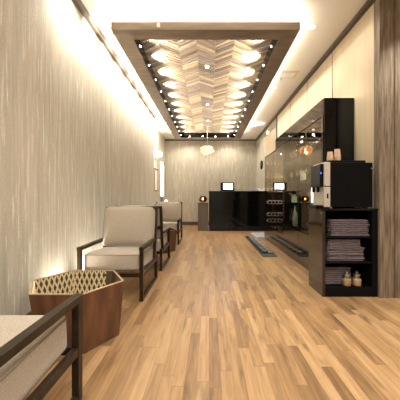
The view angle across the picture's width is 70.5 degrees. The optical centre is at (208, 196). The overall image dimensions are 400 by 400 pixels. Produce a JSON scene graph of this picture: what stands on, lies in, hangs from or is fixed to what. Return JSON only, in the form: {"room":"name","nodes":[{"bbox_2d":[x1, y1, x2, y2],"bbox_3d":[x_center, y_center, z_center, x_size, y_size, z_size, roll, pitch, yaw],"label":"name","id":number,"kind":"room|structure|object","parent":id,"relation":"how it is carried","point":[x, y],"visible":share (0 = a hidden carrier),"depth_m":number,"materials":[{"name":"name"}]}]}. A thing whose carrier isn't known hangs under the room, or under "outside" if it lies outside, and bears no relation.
{"room":"spa reception area","nodes":[
{"label":"spa reception area","id":0,"kind":"room"},
{"bbox_2d":[0,0,153,314],"bbox_3d":[-1.565,-0.525,1.950,0.370,3.050,10.300,0,0,0],"label":"wall","id":1,"kind":"structure","parent":0,"point":[77,139],"depth_m":2.58,"materials":[{"name":"paint"}]},
{"bbox_2d":[72,0,155,117],"bbox_3d":[-1.357,-2.015,2.050,0.045,0.070,10.100,0,0,0],"label":"trim","id":2,"kind":"structure","parent":1,"relation":"attached to","point":[78,3],"depth_m":3.76,"materials":[{"name":"brown metal"}]},
{"bbox_2d":[154,126,164,203],"bbox_3d":[-1.660,-0.525,8.700,0.180,3.050,3.200,0,0,0],"label":"wall","id":3,"kind":"structure","parent":0,"point":[159,141],"depth_m":8.80,"materials":[{"name":"paint"}]},
{"bbox_2d":[154,168,157,190],"bbox_3d":[-1.555,-0.500,8.280,0.030,0.660,0.500,0,0,0],"label":"framed print","id":4,"kind":"object","parent":3,"relation":"attached to","point":[155,169],"visible":0.84,"depth_m":8.24,"materials":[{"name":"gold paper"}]},
{"bbox_2d":[155,151,161,159],"bbox_3d":[-1.468,-1.200,8.250,0.205,0.260,0.187,0,0,0],"label":"wall sconce","id":5,"kind":"object","parent":3,"relation":"attached to","point":[158,153],"visible":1,"depth_m":8.19,"materials":[{"name":"gold metal"}]},
{"bbox_2d":[160,161,164,196],"bbox_3d":[-1.540,-0.585,9.390,0.060,1.150,0.600,0,0,0],"label":"wall panel","id":6,"kind":"object","parent":3,"relation":"attached to","point":[161,163],"visible":0.9,"depth_m":9.15,"materials":[{"name":"white"}]},
{"bbox_2d":[165,141,256,221],"bbox_3d":[0.065,-0.525,10.200,3.270,3.050,0.200,0,0,0],"label":"wall","id":7,"kind":"structure","parent":0,"point":[190,175],"depth_m":10.10,"materials":[{"name":"paint"}]},
{"bbox_2d":[180,222,208,224],"bbox_3d":[0.065,0.940,10.092,3.270,0.120,0.015,0,0,0],"label":"baseboard","id":8,"kind":"structure","parent":7,"relation":"attached to","point":[183,223],"depth_m":10.08,"materials":[{"name":"brown wood"}]},
{"bbox_2d":[165,139,254,140],"bbox_3d":[0.040,-2.027,10.080,3.220,0.045,0.040,0,0,0],"label":"trim","id":9,"kind":"structure","parent":7,"relation":"attached to","point":[165,139],"depth_m":10.06,"materials":[{"name":"brown wood"}]},
{"bbox_2d":[23,225,399,399],"bbox_3d":[0.825,1.050,3.550,5.150,0.100,13.500,0,0,0],"label":"floor","id":10,"kind":"structure","parent":0,"point":[222,319],"depth_m":2.01,"materials":[{"name":"brown wood"}]},
{"bbox_2d":[0,293,82,399],"bbox_3d":[-0.945,0.555,1.006,0.637,0.890,0.809,0,0,0],"label":"armchair","id":11,"kind":"object","parent":10,"relation":"on","point":[30,345],"visible":1,"depth_m":1.14,"materials":[{"name":"brown fabric"}]},
{"bbox_2d":[0,315,66,399],"bbox_3d":[-0.945,0.656,1.002,0.562,0.202,0.712,0,3,0],"label":"seat cushion","id":12,"kind":"object","parent":11,"relation":"on","point":[21,373],"depth_m":1.11,"materials":[{"name":"fabric"}]},
{"bbox_2d":[29,270,123,353],"bbox_3d":[-0.954,0.803,2.053,0.674,0.398,0.584,0,0,0],"label":"table","id":13,"kind":"object","parent":10,"relation":"on","point":[102,290],"visible":0.73,"depth_m":1.95,"materials":[{"name":"brown wood"}]},
{"bbox_2d":[77,206,157,301],"bbox_3d":[-0.945,0.555,3.103,0.637,0.890,0.809,0,0,0],"label":"armchair","id":14,"kind":"object","parent":10,"relation":"on","point":[129,234],"visible":0.96,"depth_m":3.22,"materials":[{"name":"brown fabric"}]},
{"bbox_2d":[85,246,152,270],"bbox_3d":[-0.945,0.656,3.108,0.562,0.202,0.712,0,-3,0],"label":"seat cushion","id":15,"kind":"object","parent":14,"relation":"on","point":[117,258],"depth_m":2.76,"materials":[{"name":"fabric"}]},
{"bbox_2d":[102,206,154,246],"bbox_3d":[-0.945,0.350,3.350,0.601,0.480,0.265,0,0,0],"label":"cushion","id":16,"kind":"object","parent":14,"relation":"on","point":[123,226],"depth_m":3.25,"materials":[{"name":"fabric"}]},
{"bbox_2d":[122,205,169,270],"bbox_3d":[-0.945,0.555,4.186,0.637,0.890,0.809,0,0,0],"label":"armchair","id":17,"kind":"object","parent":10,"relation":"on","point":[161,234],"visible":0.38,"depth_m":3.87,"materials":[{"name":"brown wood"}]},
{"bbox_2d":[123,205,160,237],"bbox_3d":[-0.945,0.350,3.940,0.601,0.480,0.265,0,0,0],"label":"cushion","id":18,"kind":"object","parent":17,"relation":"on","point":[159,207],"depth_m":3.86,"materials":[{"name":"fabric"}]},
{"bbox_2d":[152,232,166,250],"bbox_3d":[-0.945,0.656,4.182,0.562,0.202,0.712,0,3,0],"label":"seat cushion","id":19,"kind":"object","parent":17,"relation":"on","point":[159,247],"depth_m":3.91,"materials":[{"name":"fabric"}]},
{"bbox_2d":[156,202,182,244],"bbox_3d":[-0.945,0.555,6.343,0.637,0.890,0.809,0,0,0],"label":"armchair","id":20,"kind":"object","parent":10,"relation":"on","point":[172,211],"visible":0.58,"depth_m":6.48,"materials":[{"name":"brown fabric"}]},
{"bbox_2d":[156,202,180,221],"bbox_3d":[-0.945,0.350,6.590,0.601,0.480,0.265,0,0,0],"label":"cushion","id":21,"kind":"object","parent":20,"relation":"on","point":[171,210],"depth_m":6.49,"materials":[{"name":"fabric"}]},
{"bbox_2d":[163,222,179,228],"bbox_3d":[-0.945,0.656,6.348,0.562,0.202,0.712,0,-3,0],"label":"seat cushion","id":22,"kind":"object","parent":20,"relation":"on","point":[173,225],"depth_m":6.00,"materials":[{"name":"fabric"}]},
{"bbox_2d":[163,228,176,252],"bbox_3d":[-0.930,0.803,5.270,0.674,0.398,0.584,0,0,0],"label":"table","id":23,"kind":"object","parent":10,"relation":"on","point":[173,232],"visible":0.19,"depth_m":5.18,"materials":[{"name":"brown wood"}]},
{"bbox_2d":[198,202,208,230],"bbox_3d":[-0.175,0.583,8.530,0.320,0.835,0.460,0,0,0],"label":"podium","id":24,"kind":"object","parent":10,"relation":"on","point":[202,207],"visible":0.96,"depth_m":8.32,"materials":[{"name":"beige laminate"}]},
{"bbox_2d":[199,196,206,202],"bbox_3d":[-0.185,0.065,8.500,0.260,0.200,0.260,0,0,0],"label":"candle lantern","id":25,"kind":"object","parent":24,"relation":"on","point":[202,199],"visible":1,"depth_m":8.41,"materials":[{"name":"orange glass"}]},
{"bbox_2d":[209,191,264,230],"bbox_3d":[0.840,0.412,8.615,1.700,1.175,0.650,0,0,0],"label":"reception desk","id":26,"kind":"object","parent":10,"relation":"on","point":[228,210],"visible":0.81,"depth_m":8.31,"materials":[{"name":"black paint"}]},
{"bbox_2d":[221,182,233,190],"bbox_3d":[0.560,-0.307,8.600,0.420,0.265,0.140,0,0,0],"label":"monitor","id":27,"kind":"object","parent":26,"relation":"on","point":[225,186],"visible":0.91,"depth_m":8.55,"materials":[{"name":"black plastic"}]},
{"bbox_2d":[251,233,263,236],"bbox_3d":[1.380,0.996,7.450,0.440,0.008,0.900,0,0,0],"label":"door mat","id":28,"kind":"object","parent":10,"relation":"on","point":[254,234],"visible":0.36,"depth_m":7.49,"materials":[{"name":"white fabric"}]},
{"bbox_2d":[245,236,277,256],"bbox_3d":[1.025,0.996,5.935,0.250,0.008,2.430,0,0,0],"label":"runner mat","id":29,"kind":"object","parent":10,"relation":"on","point":[262,254],"visible":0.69,"depth_m":4.88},
{"bbox_2d":[261,250,273,253],"bbox_3d":[1.035,0.960,5.000,0.230,0.063,0.086,0,0,-3],"label":"slipper","id":30,"kind":"object","parent":29,"relation":"on","point":[263,251],"visible":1,"depth_m":4.96,"materials":[{"name":"grey fabric"}]},
{"bbox_2d":[264,98,353,269],"bbox_3d":[1.517,-0.080,5.080,0.358,2.160,3.540,0,0,0],"label":"display cabinet","id":31,"kind":"object","parent":10,"relation":"on","point":[331,120],"visible":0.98,"depth_m":4.68,"materials":[{"name":"glass"}]},
{"bbox_2d":[264,223,282,232],"bbox_3d":[1.517,0.650,5.995,0.358,0.020,1.710,0,0,0],"label":"countertop","id":32,"kind":"structure","parent":31,"relation":"on","point":[278,227],"depth_m":6.14,"materials":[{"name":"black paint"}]},
{"bbox_2d":[292,195,296,201],"bbox_3d":[1.440,0.025,4.780,0.086,0.130,0.086,0,0,0],"label":"storage jar","id":33,"kind":"object","parent":31,"relation":"on","point":[294,197],"visible":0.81,"depth_m":4.75,"materials":[{"name":"green glass"}]},
{"bbox_2d":[283,222,308,233],"bbox_3d":[1.517,0.475,4.240,0.358,0.050,1.800,0,0,0],"label":"countertop","id":34,"kind":"structure","parent":31,"relation":"on","point":[303,227],"depth_m":4.47,"materials":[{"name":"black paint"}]},
{"bbox_2d":[293,205,297,223],"bbox_3d":[1.430,0.294,4.700,0.080,0.310,0.079,0,0,0],"label":"bottle","id":35,"kind":"object","parent":34,"relation":"on","point":[295,215],"visible":0.97,"depth_m":4.68,"materials":[{"name":"green glass"}]},
{"bbox_2d":[286,179,310,183],"bbox_3d":[1.530,-0.246,4.240,0.300,0.008,1.780,0,0,0],"label":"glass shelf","id":36,"kind":"object","parent":31,"relation":"attached to","point":[308,181],"depth_m":4.72,"materials":[{"name":"clear glass"}]},
{"bbox_2d":[286,202,310,203],"bbox_3d":[1.530,0.094,4.240,0.300,0.008,1.780,0,0,0],"label":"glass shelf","id":37,"kind":"object","parent":31,"relation":"attached to","point":[286,202],"depth_m":4.63,"materials":[{"name":"clear glass"}]},
{"bbox_2d":[300,171,305,179],"bbox_3d":[1.440,-0.326,4.330,0.086,0.150,0.086,0,0,0],"label":"storage jar","id":38,"kind":"object","parent":31,"relation":"on","point":[302,174],"visible":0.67,"depth_m":4.30,"materials":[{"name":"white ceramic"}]},
{"bbox_2d":[286,154,320,163],"bbox_3d":[1.530,-0.596,4.240,0.300,0.008,1.780,0,0,0],"label":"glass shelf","id":39,"kind":"object","parent":31,"relation":"attached to","point":[306,159],"depth_m":4.47,"materials":[{"name":"clear glass"}]},
{"bbox_2d":[308,207,377,296],"bbox_3d":[1.407,0.557,3.021,0.567,0.885,0.398,0,0,0],"label":"base cabinet","id":40,"kind":"object","parent":10,"relation":"on","point":[368,268],"visible":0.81,"depth_m":2.88,"materials":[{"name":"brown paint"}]},
{"bbox_2d":[325,282,341,283],"bbox_3d":[1.323,0.899,3.061,0.309,0.022,0.250,0,0,0],"label":"folded towel","id":41,"kind":"object","parent":40,"relation":"on","point":[325,282],"visible":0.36,"depth_m":2.94,"materials":[{"name":"fabric"}]},
{"bbox_2d":[325,280,341,281],"bbox_3d":[1.325,0.876,3.060,0.313,0.022,0.249,0,0,0],"label":"folded towel","id":42,"kind":"object","parent":41,"relation":"on","point":[325,280],"visible":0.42,"depth_m":2.94,"materials":[{"name":"fabric"}]},
{"bbox_2d":[325,277,350,279],"bbox_3d":[1.322,0.854,3.063,0.307,0.021,0.249,0,0,0],"label":"folded towel","id":43,"kind":"object","parent":42,"relation":"on","point":[333,278],"visible":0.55,"depth_m":2.95,"materials":[{"name":"fabric"}]},
{"bbox_2d":[325,275,349,277],"bbox_3d":[1.327,0.832,3.070,0.318,0.022,0.250,0,0,1],"label":"folded towel","id":44,"kind":"object","parent":43,"relation":"on","point":[326,276],"visible":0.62,"depth_m":2.95,"materials":[{"name":"fabric"}]},
{"bbox_2d":[325,273,350,275],"bbox_3d":[1.327,0.809,3.068,0.308,0.023,0.250,0,0,0],"label":"folded towel","id":45,"kind":"object","parent":44,"relation":"on","point":[327,274],"visible":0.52,"depth_m":2.95,"materials":[{"name":"grey fabric"}]},
{"bbox_2d":[325,271,350,273],"bbox_3d":[1.320,0.786,3.062,0.305,0.021,0.249,0,0,0],"label":"folded towel","id":46,"kind":"object","parent":45,"relation":"on","point":[332,272],"visible":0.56,"depth_m":2.94,"materials":[{"name":"fabric"}]},
{"bbox_2d":[325,269,349,270],"bbox_3d":[1.324,0.765,3.068,0.302,0.020,0.250,0,0,0],"label":"folded towel","id":47,"kind":"object","parent":46,"relation":"on","point":[325,269],"visible":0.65,"depth_m":2.95,"materials":[{"name":"fabric"}]},
{"bbox_2d":[325,264,350,268],"bbox_3d":[1.323,0.744,3.066,0.312,0.021,0.247,0,0,0],"label":"folded towel","id":48,"kind":"object","parent":47,"relation":"on","point":[327,266],"visible":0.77,"depth_m":2.99,"materials":[{"name":"fabric"}]},
{"bbox_2d":[307,160,372,207],"bbox_3d":[1.377,-0.130,3.019,0.565,0.490,0.322,0,0,0],"label":"coffee machine","id":49,"kind":"object","parent":40,"relation":"on","point":[338,183],"visible":0.92,"depth_m":2.87,"materials":[{"name":"black plastic"}]},
{"bbox_2d":[307,205,322,207],"bbox_3d":[1.133,0.099,3.025,0.075,0.028,0.270,0,0,0],"label":"drip tray","id":50,"kind":"object","parent":49,"relation":"on","point":[312,206],"depth_m":2.91,"materials":[{"name":"black plastic"}]},
{"bbox_2d":[325,258,363,260],"bbox_3d":[1.395,0.645,3.001,0.362,0.019,0.247,0,0,1],"label":"folded towel","id":51,"kind":"object","parent":40,"relation":"on","point":[325,258],"visible":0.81,"depth_m":2.88,"materials":[{"name":"fabric"}]},
{"bbox_2d":[325,256,364,258],"bbox_3d":[1.397,0.625,2.991,0.370,0.020,0.249,0,0,0],"label":"folded towel","id":52,"kind":"object","parent":51,"relation":"on","point":[325,256],"visible":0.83,"depth_m":2.88,"materials":[{"name":"fabric"}]},
{"bbox_2d":[325,254,363,256],"bbox_3d":[1.393,0.604,3.000,0.368,0.021,0.250,0,0,0],"label":"folded towel","id":53,"kind":"object","parent":52,"relation":"on","point":[325,254],"visible":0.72,"depth_m":2.88,"materials":[{"name":"grey fabric"}]},
{"bbox_2d":[325,252,363,254],"bbox_3d":[1.392,0.583,2.990,0.365,0.021,0.248,0,0,0],"label":"folded towel","id":54,"kind":"object","parent":53,"relation":"on","point":[325,252],"visible":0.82,"depth_m":2.87,"materials":[{"name":"grey fabric"}]},
{"bbox_2d":[325,250,363,252],"bbox_3d":[1.393,0.561,2.998,0.363,0.021,0.248,0,0,0],"label":"folded towel","id":55,"kind":"object","parent":54,"relation":"on","point":[325,250],"visible":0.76,"depth_m":2.88,"materials":[{"name":"fabric"}]},
{"bbox_2d":[325,248,363,250],"bbox_3d":[1.394,0.541,3.000,0.368,0.020,0.250,0,0,1],"label":"folded towel","id":56,"kind":"object","parent":55,"relation":"on","point":[325,248],"visible":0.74,"depth_m":2.88,"materials":[{"name":"grey fabric"}]},
{"bbox_2d":[325,246,364,248],"bbox_3d":[1.395,0.521,2.993,0.376,0.018,0.248,0,0,-1],"label":"folded towel","id":57,"kind":"object","parent":56,"relation":"on","point":[325,246],"visible":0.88,"depth_m":2.88,"materials":[{"name":"grey fabric"}]},
{"bbox_2d":[325,244,360,246],"bbox_3d":[1.378,0.502,2.992,0.330,0.020,0.250,0,0,0],"label":"folded towel","id":58,"kind":"object","parent":57,"relation":"on","point":[325,244],"visible":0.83,"depth_m":2.88,"materials":[{"name":"fabric"}]},
{"bbox_2d":[325,242,360,244],"bbox_3d":[1.378,0.481,2.996,0.330,0.021,0.249,0,0,0],"label":"folded towel","id":59,"kind":"object","parent":58,"relation":"on","point":[325,242],"visible":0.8,"depth_m":2.88,"materials":[{"name":"fabric"}]},
{"bbox_2d":[325,240,359,242],"bbox_3d":[1.376,0.461,2.997,0.327,0.019,0.250,0,0,0],"label":"folded towel","id":60,"kind":"object","parent":59,"relation":"on","point":[325,240],"visible":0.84,"depth_m":2.88,"materials":[{"name":"grey fabric"}]},
{"bbox_2d":[325,238,360,240],"bbox_3d":[1.376,0.441,2.996,0.325,0.020,0.250,0,0,1],"label":"folded towel","id":61,"kind":"object","parent":60,"relation":"on","point":[327,239],"visible":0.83,"depth_m":2.88,"materials":[{"name":"grey fabric"}]},
{"bbox_2d":[342,271,351,286],"bbox_3d":[1.405,0.833,2.893,0.098,0.154,0.098,0,0,0],"label":"jar","id":62,"kind":"object","parent":40,"relation":"on","point":[346,282],"visible":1,"depth_m":2.86,"materials":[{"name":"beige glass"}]},
{"bbox_2d":[325,232,369,235],"bbox_3d":[1.436,0.389,2.991,0.392,0.021,0.248,0,0,1],"label":"folded towel","id":63,"kind":"object","parent":40,"relation":"on","point":[326,233],"visible":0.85,"depth_m":2.87,"materials":[{"name":"fabric"}]},
{"bbox_2d":[325,230,368,233],"bbox_3d":[1.433,0.367,2.996,0.378,0.021,0.248,0,0,0],"label":"folded towel","id":64,"kind":"object","parent":63,"relation":"on","point":[325,230],"visible":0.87,"depth_m":2.88,"materials":[{"name":"fabric"}]},
{"bbox_2d":[325,228,368,231],"bbox_3d":[1.432,0.346,2.991,0.387,0.019,0.249,0,0,0],"label":"folded towel","id":65,"kind":"object","parent":64,"relation":"on","point":[325,228],"visible":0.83,"depth_m":2.87,"materials":[{"name":"fabric"}]},
{"bbox_2d":[325,226,368,229],"bbox_3d":[1.433,0.327,2.989,0.380,0.019,0.250,0,0,0],"label":"folded towel","id":66,"kind":"object","parent":65,"relation":"on","point":[325,226],"visible":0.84,"depth_m":2.87,"materials":[{"name":"grey fabric"}]},
{"bbox_2d":[325,224,368,227],"bbox_3d":[1.431,0.306,2.992,0.382,0.021,0.250,0,0,-1],"label":"folded towel","id":67,"kind":"object","parent":66,"relation":"on","point":[330,226],"visible":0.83,"depth_m":2.88,"materials":[{"name":"fabric"}]},
{"bbox_2d":[325,222,369,225],"bbox_3d":[1.436,0.285,2.989,0.385,0.021,0.249,0,0,0],"label":"folded towel","id":68,"kind":"object","parent":67,"relation":"on","point":[325,222],"visible":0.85,"depth_m":2.87,"materials":[{"name":"fabric"}]},
{"bbox_2d":[325,220,368,223],"bbox_3d":[1.433,0.263,2.998,0.384,0.021,0.248,0,0,0],"label":"folded towel","id":69,"kind":"object","parent":68,"relation":"on","point":[331,222],"visible":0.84,"depth_m":2.88,"materials":[{"name":"grey fabric"}]},
{"bbox_2d":[325,218,367,221],"bbox_3d":[1.430,0.242,2.999,0.380,0.021,0.250,0,0,0],"label":"folded towel","id":70,"kind":"object","parent":69,"relation":"on","point":[326,219],"visible":0.98,"depth_m":2.91,"materials":[{"name":"fabric"}]},
{"bbox_2d":[325,234,371,237],"bbox_3d":[1.399,0.407,3.021,0.472,0.014,0.358,0,0,0],"label":"shelf","id":71,"kind":"object","parent":40,"relation":"attached to","point":[326,236],"depth_m":2.87,"materials":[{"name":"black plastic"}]},
{"bbox_2d":[325,259,371,263],"bbox_3d":[1.399,0.662,3.021,0.472,0.014,0.358,0,0,0],"label":"shelf","id":72,"kind":"object","parent":40,"relation":"attached to","point":[366,261],"depth_m":2.84,"materials":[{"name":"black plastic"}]},
{"bbox_2d":[351,271,361,286],"bbox_3d":[1.510,0.833,2.893,0.098,0.154,0.098,0,0,0],"label":"jar","id":73,"kind":"object","parent":40,"relation":"on","point":[356,282],"visible":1,"depth_m":2.87,"materials":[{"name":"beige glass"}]},
{"bbox_2d":[81,0,366,138],"bbox_3d":[0.825,-2.100,3.550,5.150,0.100,13.500,0,0,0],"label":"ceiling","id":74,"kind":"structure","parent":0,"point":[331,17],"depth_m":3.25,"materials":[{"name":"paint"}]},
{"bbox_2d":[111,22,299,138],"bbox_3d":[-0.061,-1.950,6.074,2.138,0.200,5.912,0,0,0],"label":"ceiling light panel","id":75,"kind":"object","parent":74,"relation":"hanging from","point":[174,62],"visible":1,"depth_m":4.28,"materials":[{"name":"beige wood"}]},
{"bbox_2d":[200,126,212,155],"bbox_3d":[-0.063,-1.584,8.052,0.356,0.863,0.373,0,0,-37],"label":"pendant lamp","id":76,"kind":"object","parent":75,"relation":"hanging from","point":[209,150],"visible":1,"depth_m":7.95,"materials":[{"name":"glass"}]},
{"bbox_2d":[279,71,299,77],"bbox_3d":[1.330,-2.039,4.720,0.280,0.021,0.260,0,0,0],"label":"ceiling vent","id":77,"kind":"object","parent":74,"relation":"in","point":[284,74],"visible":1,"depth_m":4.69,"materials":[{"name":"beige metal"}]},
{"bbox_2d":[282,73,294,77],"bbox_3d":[1.330,-2.030,4.720,0.180,0.003,0.180,0,0,0],"label":"grille","id":78,"kind":"object","parent":77,"relation":"attached to","point":[284,75],"depth_m":4.73,"materials":[{"name":"white metal"}]},
{"bbox_2d":[308,24,316,28],"bbox_3d":[1.240,-2.045,3.400,0.100,0.010,0.100,0,0,0],"label":"recessed light","id":79,"kind":"object","parent":74,"relation":"in","point":[312,26],"visible":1,"depth_m":3.39,"materials":[{"name":"white ceramic"}]},
{"bbox_2d":[257,3,373,207],"bbox_3d":[1.760,-0.525,6.510,0.120,3.050,7.180,0,0,0],"label":"wall","id":80,"kind":"structure","parent":0,"point":[353,58],"depth_m":3.40,"materials":[{"name":"beige paint"}]},
{"bbox_2d":[255,0,375,140],"bbox_3d":[1.675,-2.025,6.450,0.050,0.050,7.300,0,0,0],"label":"trim","id":81,"kind":"structure","parent":80,"relation":"attached to","point":[369,3],"depth_m":3.94,"materials":[{"name":"brown metal"}]},
{"bbox_2d":[332,52,332,97],"bbox_3d":[1.698,-0.525,3.900,0.003,3.050,0.012,0,0,0],"label":"trim","id":82,"kind":"structure","parent":80,"relation":"attached to","point":[332,52],"depth_m":3.89,"materials":[{"name":"brown metal"}]},
{"bbox_2d":[374,0,399,297],"bbox_3d":[2.450,-0.525,2.860,1.500,3.050,0.120,0,0,0],"label":"wall","id":83,"kind":"structure","parent":0,"point":[387,6],"depth_m":2.80,"materials":[{"name":"brown wood"}]},
{"bbox_2d":[376,0,380,297],"bbox_3d":[1.694,-0.525,2.830,0.012,3.050,0.060,0,0,0],"label":"trim","id":84,"kind":"structure","parent":83,"relation":"attached to","point":[378,2],"depth_m":2.82,"materials":[{"name":"brown wood"}]},
{"bbox_2d":[394,0,395,297],"bbox_3d":[1.836,-0.525,2.797,0.012,3.050,0.006,0,0,0],"label":"trim","id":85,"kind":"structure","parent":83,"relation":"attached to","point":[394,0],"depth_m":2.79,"materials":[{"name":"brown metal"}]},
{"bbox_3d":[1.275,-0.425,2.980,0.072,0.070,0.072,0,0,0],"label":"paper cup","id":86,"kind":"object","parent":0,"visible":0},
{"bbox_2d":[326,152,333,158],"bbox_3d":[1.275,-0.440,2.980,0.072,0.070,0.072,0,0,0],"label":"paper cup","id":87,"kind":"object","parent":86,"relation":"on","point":[329,154],"visible":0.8,"depth_m":2.96,"materials":[{"name":"beige paper"}]},
{"bbox_3d":[1.355,-0.454,2.990,0.072,0.070,0.072,0,0,0],"label":"paper cup","id":88,"kind":"object","parent":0,"visible":0},
{"bbox_2d":[334,149,340,155],"bbox_3d":[1.355,-0.469,2.990,0.072,0.070,0.072,0,0,0],"label":"paper cup","id":89,"kind":"object","parent":88,"relation":"on","point":[336,151],"visible":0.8,"depth_m":2.96,"materials":[{"name":"beige paper"}]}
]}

